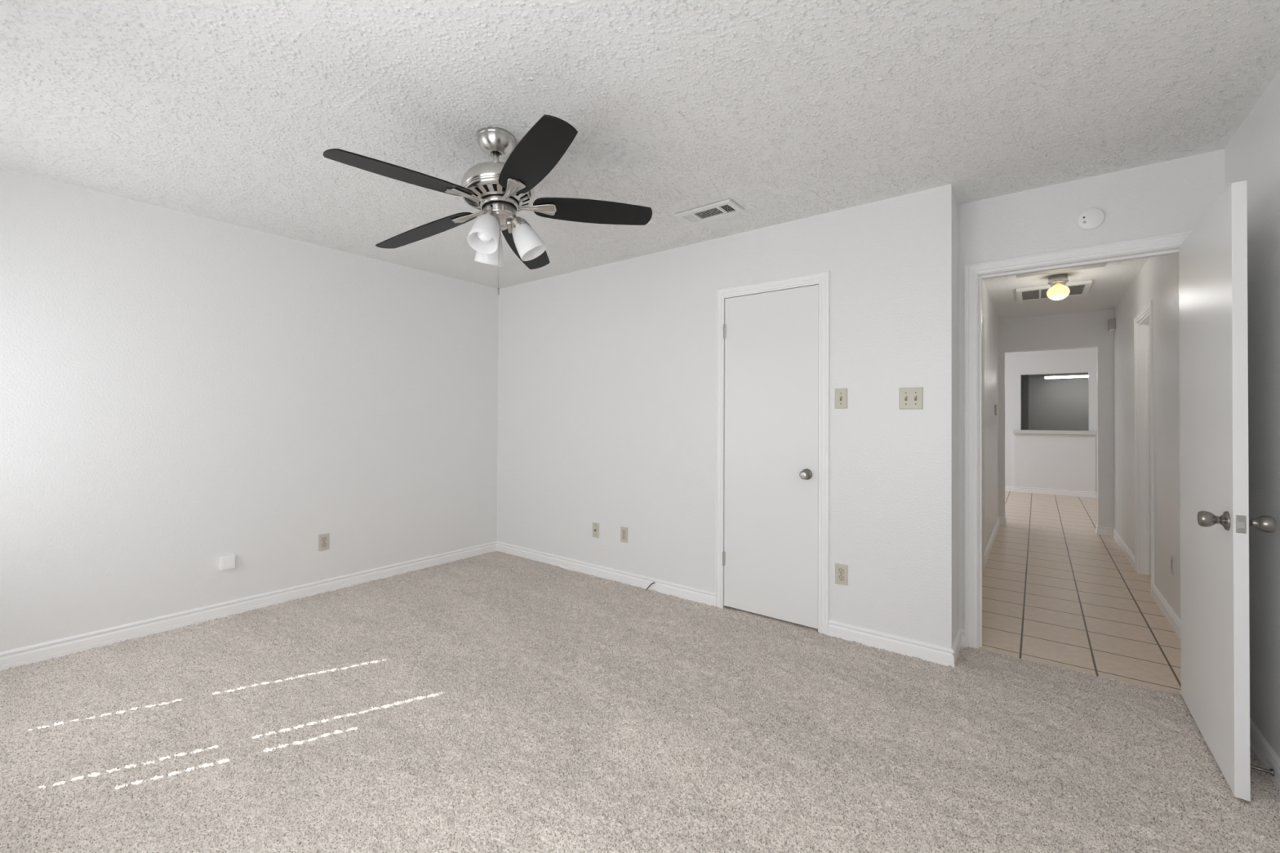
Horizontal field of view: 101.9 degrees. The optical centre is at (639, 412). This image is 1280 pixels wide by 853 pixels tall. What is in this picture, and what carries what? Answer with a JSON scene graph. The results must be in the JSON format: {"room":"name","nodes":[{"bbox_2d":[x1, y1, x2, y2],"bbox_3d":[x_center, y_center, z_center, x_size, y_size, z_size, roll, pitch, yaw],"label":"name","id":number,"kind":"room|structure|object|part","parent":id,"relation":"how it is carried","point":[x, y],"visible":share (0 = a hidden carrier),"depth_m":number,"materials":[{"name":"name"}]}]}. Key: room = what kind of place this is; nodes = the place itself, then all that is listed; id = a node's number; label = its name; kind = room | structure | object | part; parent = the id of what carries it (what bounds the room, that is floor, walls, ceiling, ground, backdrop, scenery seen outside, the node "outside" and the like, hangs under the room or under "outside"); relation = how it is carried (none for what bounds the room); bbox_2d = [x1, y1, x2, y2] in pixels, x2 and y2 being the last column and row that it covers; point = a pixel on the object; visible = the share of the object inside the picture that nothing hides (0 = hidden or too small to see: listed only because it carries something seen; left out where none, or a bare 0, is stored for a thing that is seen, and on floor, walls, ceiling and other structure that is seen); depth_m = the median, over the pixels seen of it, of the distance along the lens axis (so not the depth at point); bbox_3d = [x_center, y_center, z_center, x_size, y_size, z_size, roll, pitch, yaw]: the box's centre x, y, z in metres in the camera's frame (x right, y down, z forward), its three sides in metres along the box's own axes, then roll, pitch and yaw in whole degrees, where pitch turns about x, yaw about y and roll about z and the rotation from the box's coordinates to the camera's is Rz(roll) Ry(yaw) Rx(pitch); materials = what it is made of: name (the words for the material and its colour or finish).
{"room":"empty bedroom","nodes":[
{"label":"empty bedroom","id":0,"kind":"room"},
{"bbox_2d":[0,168,498,652],"bbox_3d":[-2.456,0.049,3.475,0.110,2.467,3.560,0,-1,37],"label":"wall","id":1,"kind":"structure","parent":0,"point":[180,393],"depth_m":3.15,"materials":[{"name":"white paint"}]},
{"bbox_2d":[219,554,235,570],"bbox_3d":[-2.557,0.926,3.218,0.038,0.080,0.072,0,-1,37],"label":"junction box","id":2,"kind":"object","parent":1,"relation":"attached to","point":[228,562],"visible":1,"depth_m":3.20,"materials":[{"name":"white plastic"}]},
{"bbox_2d":[318,533,328,551],"bbox_3d":[-2.232,0.913,3.667,0.009,0.114,0.070,0,-1,37],"label":"power outlet","id":3,"kind":"object","parent":1,"relation":"attached to","point":[323,540],"visible":1,"depth_m":3.66,"materials":[{"name":"beige plastic"}]},
{"bbox_2d":[0,541,715,671],"bbox_3d":[-1.464,1.221,2.770,2.319,0.093,3.450,0,-1,37],"label":"baseboard","id":4,"kind":"structure","parent":1,"relation":"attached to","point":[35,653],"depth_m":3.49,"materials":[{"name":"white paint"}]},
{"bbox_2d":[0,490,1279,852],"bbox_3d":[3.369,1.342,6.060,6.000,0.072,14.550,0,-1,37],"label":"floor","id":5,"kind":"structure","parent":0,"point":[495,701],"depth_m":2.07,"materials":[{"name":"carpet"}]},
{"bbox_2d":[0,0,1279,288],"bbox_3d":[-0.422,-1.176,2.206,4.665,0.008,3.769,0,-1,37],"label":"ceiling","id":6,"kind":"structure","parent":0,"point":[225,111],"depth_m":1.95,"materials":[{"name":"white paint"}]},
{"bbox_2d":[323,114,652,295],"bbox_3d":[-0.628,-0.840,2.164,1.275,0.685,1.241,0,-1,37],"label":"ceiling fan","id":7,"kind":"object","parent":6,"relation":"hanging from","point":[499,189],"visible":1,"depth_m":2.13,"materials":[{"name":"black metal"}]},
{"bbox_3d":[-0.853,-0.864,1.888,0.151,0.051,0.529,0,-1,37],"label":"blade","id":8,"kind":"part","parent":7,"relation":"part of","materials":[{"name":"black wood"}]},
{"bbox_3d":[-0.968,-0.821,2.347,0.523,0.108,0.148,0,-1,21],"label":"blade","id":9,"kind":"part","parent":7,"relation":"part of","materials":[{"name":"black wood"}]},
{"bbox_3d":[-0.620,-0.726,2.079,0.124,0.155,0.138,0,-1,37],"label":"lamp shade","id":10,"kind":"part","parent":7,"relation":"part of","materials":[{"name":"white glass"}]},
{"bbox_3d":[-0.619,-0.737,2.091,0.059,0.100,0.070,0,-1,37],"label":"bulb","id":11,"kind":"part","parent":7,"relation":"part of","materials":[{"name":"white glass"}]},
{"bbox_3d":[-0.658,-0.712,2.274,0.130,0.150,0.118,0,-1,37],"label":"lamp shade","id":12,"kind":"part","parent":7,"relation":"part of","materials":[{"name":"white glass"}]},
{"bbox_3d":[-0.607,-0.796,2.132,0.076,0.067,0.104,0,-1,37],"label":"lamp arm","id":13,"kind":"part","parent":7,"relation":"part of","materials":[{"name":"silver metal"}]},
{"bbox_3d":[-0.523,-0.799,2.199,0.102,0.068,0.076,1,-1,-34],"label":"lamp arm","id":14,"kind":"part","parent":7,"relation":"part of","materials":[{"name":"silver metal"}]},
{"bbox_3d":[-0.567,-0.837,2.601,0.143,0.095,0.526,0,-1,4],"label":"blade","id":15,"kind":"part","parent":7,"relation":"part of","materials":[{"name":"black wood"}]},
{"bbox_3d":[-0.467,-0.728,2.210,0.136,0.156,0.131,0,-1,37],"label":"lamp shade","id":16,"kind":"part","parent":7,"relation":"part of","materials":[{"name":"white glass"}]},
{"bbox_3d":[-0.382,-0.907,1.858,0.148,0.047,0.529,1,-1,-32],"label":"blade","id":17,"kind":"part","parent":7,"relation":"part of","materials":[{"name":"black wood"}]},
{"bbox_3d":[-0.204,-0.890,2.298,0.530,0.051,0.144,0,-1,-14],"label":"blade","id":18,"kind":"part","parent":7,"relation":"part of","materials":[{"name":"black wood"}]},
{"bbox_2d":[674,199,744,225],"bbox_3d":[0.401,-1.159,3.007,0.360,0.013,0.184,0,-1,37],"label":"ceiling vent","id":19,"kind":"object","parent":6,"relation":"in","point":[700,215],"visible":1,"depth_m":3.00,"materials":[{"name":"white metal"}]},
{"bbox_2d":[496,183,959,648],"bbox_3d":[0.177,0.067,3.903,3.772,2.467,0.319,0,-1,37],"label":"wall","id":20,"kind":"structure","parent":0,"point":[606,373],"depth_m":3.48,"materials":[{"name":"white paint"}]},
{"bbox_2d":[592,522,599,537],"bbox_3d":[-0.352,0.922,4.085,0.070,0.114,0.017,0,-1,37],"label":"socket","id":21,"kind":"object","parent":20,"relation":"attached to","point":[595,526],"visible":1,"depth_m":4.08,"materials":[{"name":"beige plastic"}]},
{"bbox_2d":[620,526,627,542],"bbox_3d":[-0.121,0.917,3.913,0.070,0.114,0.009,0,-1,37],"label":"power outlet","id":22,"kind":"object","parent":20,"relation":"attached to","point":[624,531],"visible":1,"depth_m":3.91,"materials":[{"name":"beige plastic"}]},
{"bbox_2d":[721,284,818,628],"bbox_3d":[0.785,0.254,3.218,0.629,2.015,0.100,0,-1,37],"label":"door","id":23,"kind":"structure","parent":20,"relation":"in","point":[770,559],"depth_m":3.21,"materials":[{"name":"white paint"}]},
{"bbox_3d":[0.969,0.363,3.051,0.051,0.051,0.058,0,-1,37],"label":"knob","id":24,"kind":"part","parent":23,"relation":"part of","materials":[{"name":"silver metal"}]},
{"bbox_2d":[715,271,830,635],"bbox_3d":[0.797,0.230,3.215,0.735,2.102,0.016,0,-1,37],"label":"trim","id":25,"kind":"structure","parent":20,"relation":"attached to","point":[824,277],"depth_m":3.05,"materials":[{"name":"white paint"}]},
{"bbox_2d":[835,388,847,408],"bbox_3d":[1.141,-0.082,2.954,0.070,0.114,0.020,0,-1,37],"label":"light switch","id":26,"kind":"object","parent":20,"relation":"attached to","point":[841,394],"visible":1,"depth_m":2.96,"materials":[{"name":"beige plastic"}]},
{"bbox_2d":[835,563,848,586],"bbox_3d":[1.142,0.917,2.947,0.070,0.114,0.009,0,-1,37],"label":"power outlet","id":27,"kind":"object","parent":20,"relation":"attached to","point":[841,571],"visible":1,"depth_m":2.94,"materials":[{"name":"beige plastic"}]},
{"bbox_2d":[838,575,844,581],"bbox_3d":[1.141,0.936,2.946,0.032,0.031,0.001,0,-1,37],"label":"socket","id":28,"kind":"object","parent":27,"relation":"attached to","point":[841,578],"depth_m":2.94,"materials":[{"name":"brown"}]},
{"bbox_2d":[838,568,844,573],"bbox_3d":[1.141,0.897,2.946,0.032,0.031,0.005,0,-1,37],"label":"socket","id":29,"kind":"object","parent":27,"relation":"attached to","point":[841,571],"depth_m":2.94,"materials":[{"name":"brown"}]},
{"bbox_2d":[828,619,964,667],"bbox_3d":[1.434,1.238,2.917,0.635,0.093,0.334,0,-1,37],"label":"baseboard","id":30,"kind":"structure","parent":20,"relation":"attached to","point":[946,656],"depth_m":2.77,"materials":[{"name":"white paint"}]},
{"bbox_2d":[898,386,923,408],"bbox_3d":[1.426,-0.077,2.736,0.114,0.114,0.020,0,-1,37],"label":"light switch","id":31,"kind":"object","parent":20,"relation":"attached to","point":[908,397],"visible":1,"depth_m":2.74,"materials":[{"name":"beige plastic"}]},
{"bbox_2d":[982,279,998,551],"bbox_3d":[3.014,0.089,4.636,0.110,2.467,4.070,0,-1,37],"label":"wall","id":32,"kind":"structure","parent":0,"point":[991,320],"depth_m":5.16,"materials":[{"name":"white paint"}]},
{"bbox_2d":[982,314,984,570],"bbox_3d":[2.596,0.246,3.984,0.016,2.104,0.900,0,-1,37],"label":"trim","id":33,"kind":"structure","parent":32,"relation":"attached to","point":[983,317],"depth_m":4.31,"materials":[{"name":"white paint"}]},
{"bbox_2d":[984,515,1006,567],"bbox_3d":[2.790,1.273,5.949,2.214,0.093,2.480,0,-1,37],"label":"baseboard","id":34,"kind":"structure","parent":32,"relation":"attached to","point":[1001,520],"depth_m":5.32,"materials":[{"name":"white paint"}]},
{"bbox_2d":[994,404,998,415],"bbox_3d":[3.912,-0.033,5.694,0.030,0.116,0.120,0,-1,37],"label":"thermostat","id":35,"kind":"object","parent":32,"relation":"attached to","point":[996,408],"visible":1,"depth_m":5.66,"materials":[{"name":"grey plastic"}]},
{"bbox_3d":[3.905,-0.033,5.699,0.014,0.116,0.120,0,-1,37],"label":"plate","id":36,"kind":"part","parent":35,"relation":"part of","materials":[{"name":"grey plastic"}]},
{"bbox_2d":[1028,373,1047,377],"bbox_3d":[8.332,-0.855,9.634,2.450,0.135,2.890,0,-1,37],"label":"ceiling","id":37,"kind":"structure","parent":0,"point":[1029,375],"depth_m":10.86,"materials":[{"name":"grey paint"}]},
{"bbox_2d":[1042,373,1088,379],"bbox_3d":[8.701,-0.728,10.157,1.320,0.105,0.148,0,-1,37],"label":"fluorescent light","id":38,"kind":"object","parent":37,"relation":"attached to","point":[1071,375],"visible":0.48,"depth_m":10.28,"materials":[{"name":"white plastic"}]},
{"bbox_2d":[1004,347,1097,492],"bbox_3d":[6.427,0.149,9.157,4.300,2.467,0.160,0,-1,37],"label":"wall","id":39,"kind":"structure","parent":0,"point":[1044,462],"depth_m":8.72,"materials":[{"name":"white paint"}]},
{"bbox_2d":[1004,485,1097,497],"bbox_3d":[6.383,1.322,9.096,4.100,0.093,0.064,0,-1,37],"label":"baseboard","id":40,"kind":"structure","parent":39,"relation":"attached to","point":[1008,488],"depth_m":8.68,"materials":[{"name":"white paint"}]},
{"bbox_2d":[1012,430,1097,436],"bbox_3d":[6.943,0.340,8.728,1.096,0.094,0.270,0,-1,37],"label":"trim","id":41,"kind":"structure","parent":39,"relation":"attached to","point":[1022,433],"depth_m":8.63,"materials":[{"name":"white wood"}]},
{"bbox_2d":[1020,374,1088,435],"bbox_3d":[8.326,0.267,9.623,2.450,2.260,2.890,0,-1,37],"label":"wall","id":42,"kind":"structure","parent":0,"point":[1060,403],"depth_m":10.91,"materials":[{"name":"grey paint"}]},
{"bbox_2d":[998,309,1114,528],"bbox_3d":[4.256,0.111,6.317,4.300,2.467,0.110,0,-1,37],"label":"wall","id":43,"kind":"structure","parent":0,"point":[1084,330],"depth_m":5.76,"materials":[{"name":"white paint"}]},
{"bbox_2d":[982,257,1148,319],"bbox_3d":[3.472,-1.137,4.302,1.025,0.008,4.070,0,-1,37],"label":"ceiling","id":44,"kind":"structure","parent":0,"point":[1108,285],"depth_m":4.83,"materials":[{"name":"white paint"}]},
{"bbox_2d":[1016,280,1092,302],"bbox_3d":[3.805,-1.119,4.796,0.524,0.026,0.540,0,-1,37],"label":"ceiling vent","id":45,"kind":"object","parent":44,"relation":"in","point":[1082,287],"visible":0.73,"depth_m":4.74,"materials":[{"name":"white metal"}]},
{"bbox_2d":[1046,273,1070,300],"bbox_3d":[3.470,-1.038,4.309,0.150,0.200,0.150,0,-1,37],"label":"hall light","id":46,"kind":"object","parent":44,"relation":"attached to","point":[1058,291],"visible":1,"depth_m":4.26,"materials":[{"name":"glass"}]},
{"bbox_3d":[3.470,-0.994,4.308,0.150,0.112,0.150,0,-1,37],"label":"globe","id":47,"kind":"part","parent":46,"relation":"part of","materials":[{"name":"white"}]},
{"bbox_2d":[1007,262,1116,279],"bbox_3d":[3.172,-1.137,3.915,0.670,0.018,0.670,0,-1,37],"label":"attic hatch","id":48,"kind":"object","parent":44,"relation":"attached to","point":[1113,264],"visible":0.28,"depth_m":4.11,"materials":[{"name":"white paint"}]},
{"bbox_3d":[3.184,-1.138,3.930,0.550,0.014,0.590,0,-1,37],"label":"panel","id":49,"kind":"part","parent":48,"relation":"part of","materials":[{"name":"white paint"}]},
{"bbox_2d":[959,149,1225,629],"bbox_3d":[2.160,0.066,2.658,1.115,2.467,0.111,0,-1,37],"label":"wall","id":50,"kind":"structure","parent":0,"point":[1174,196],"depth_m":2.59,"materials":[{"name":"white paint"}]},
{"bbox_2d":[964,231,1191,648],"bbox_3d":[2.194,0.232,2.619,0.937,2.102,0.127,0,-1,37],"label":"door frame","id":51,"kind":"structure","parent":50,"relation":"attached to","point":[1173,240],"depth_m":2.83,"materials":[{"name":"white paint"}]},
{"bbox_2d":[1076,208,1105,230],"bbox_3d":[2.212,-0.952,2.548,0.104,0.104,0.023,0,-1,37],"label":"smoke detector","id":52,"kind":"object","parent":50,"relation":"attached to","point":[1091,219],"visible":1,"depth_m":2.54,"materials":[{"name":"white plastic"}]},
{"bbox_2d":[1178,180,1275,801],"bbox_3d":[2.208,0.252,2.012,0.174,2.016,0.821,0,-1,37],"label":"door","id":53,"kind":"structure","parent":50,"relation":"in","point":[1215,522],"depth_m":1.84,"materials":[{"name":"white paint"}]},
{"bbox_3d":[1.958,0.364,1.777,0.061,0.055,0.055,0,-1,37],"label":"knob","id":54,"kind":"part","parent":53,"relation":"part of","materials":[{"name":"silver metal"}]},
{"bbox_3d":[1.963,0.363,1.696,0.022,0.058,0.004,0,-1,37],"label":"latch plate","id":55,"kind":"part","parent":53,"relation":"part of","materials":[{"name":"grey metal"}]},
{"bbox_3d":[2.043,0.364,1.712,0.061,0.055,0.055,0,-1,37],"label":"knob","id":56,"kind":"part","parent":53,"relation":"part of","materials":[{"name":"silver metal"}]},
{"bbox_2d":[1113,69,1279,758],"bbox_3d":[2.738,0.067,2.405,0.110,2.467,8.170,0,-1,37],"label":"wall","id":57,"kind":"structure","parent":0,"point":[1252,155],"depth_m":2.01,"materials":[{"name":"white paint"}]},
{"bbox_2d":[1107,318,1115,332],"bbox_3d":[5.033,-0.938,5.542,0.050,0.120,0.156,0,-1,37],"label":"door chime","id":58,"kind":"object","parent":57,"relation":"attached to","point":[1112,322],"visible":1,"depth_m":5.49,"materials":[{"name":"grey plastic"}]},
{"bbox_2d":[1095,524,1134,569],"bbox_3d":[4.957,1.273,4.745,1.080,0.093,1.760,0,-1,37],"label":"baseboard","id":59,"kind":"structure","parent":57,"relation":"attached to","point":[1110,531],"depth_m":5.22,"materials":[{"name":"white paint"}]},
{"bbox_2d":[1133,300,1154,595],"bbox_3d":[3.875,0.253,3.997,0.016,2.104,0.765,0,-1,37],"label":"trim","id":60,"kind":"structure","parent":57,"relation":"attached to","point":[1148,308],"depth_m":3.92,"materials":[{"name":"white paint"}]},
{"bbox_2d":[1137,312,1151,575],"bbox_3d":[3.925,0.283,3.958,0.110,2.044,0.635,0,-1,37],"label":"door","id":61,"kind":"structure","parent":57,"relation":"attached to","point":[1143,326],"depth_m":4.21,"materials":[{"name":"white paint"}]},
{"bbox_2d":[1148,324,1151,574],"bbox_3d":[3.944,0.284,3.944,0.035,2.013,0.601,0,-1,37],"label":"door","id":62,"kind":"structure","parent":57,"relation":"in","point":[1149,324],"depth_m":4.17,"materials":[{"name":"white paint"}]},
{"bbox_2d":[1151,583,1180,639],"bbox_3d":[3.131,1.248,3.020,0.014,0.093,1.670,0,-1,37],"label":"baseboard","id":63,"kind":"structure","parent":57,"relation":"attached to","point":[1170,615],"depth_m":3.26,"materials":[{"name":"white paint"}]},
{"bbox_2d":[1170,554,1174,576],"bbox_3d":[3.251,0.929,3.172,0.009,0.114,0.070,0,-1,37],"label":"power outlet","id":64,"kind":"object","parent":57,"relation":"attached to","point":[1172,562],"visible":1,"depth_m":3.15,"materials":[{"name":"grey plastic"}]},
{"bbox_2d":[1250,764,1274,776],"bbox_3d":[2.155,1.242,1.815,0.077,0.024,0.024,0,-1,37],"label":"door stop","id":65,"kind":"object","parent":57,"relation":"attached to","point":[1271,771],"visible":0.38,"depth_m":1.80,"materials":[{"name":"silver metal"}]},
{"bbox_2d":[1249,717,1279,791],"bbox_3d":[1.403,1.218,0.779,0.038,0.093,3.769,0,-1,37],"label":"baseboard","id":66,"kind":"structure","parent":57,"relation":"attached to","point":[1268,757],"depth_m":1.87,"materials":[{"name":"white paint"}]}
]}

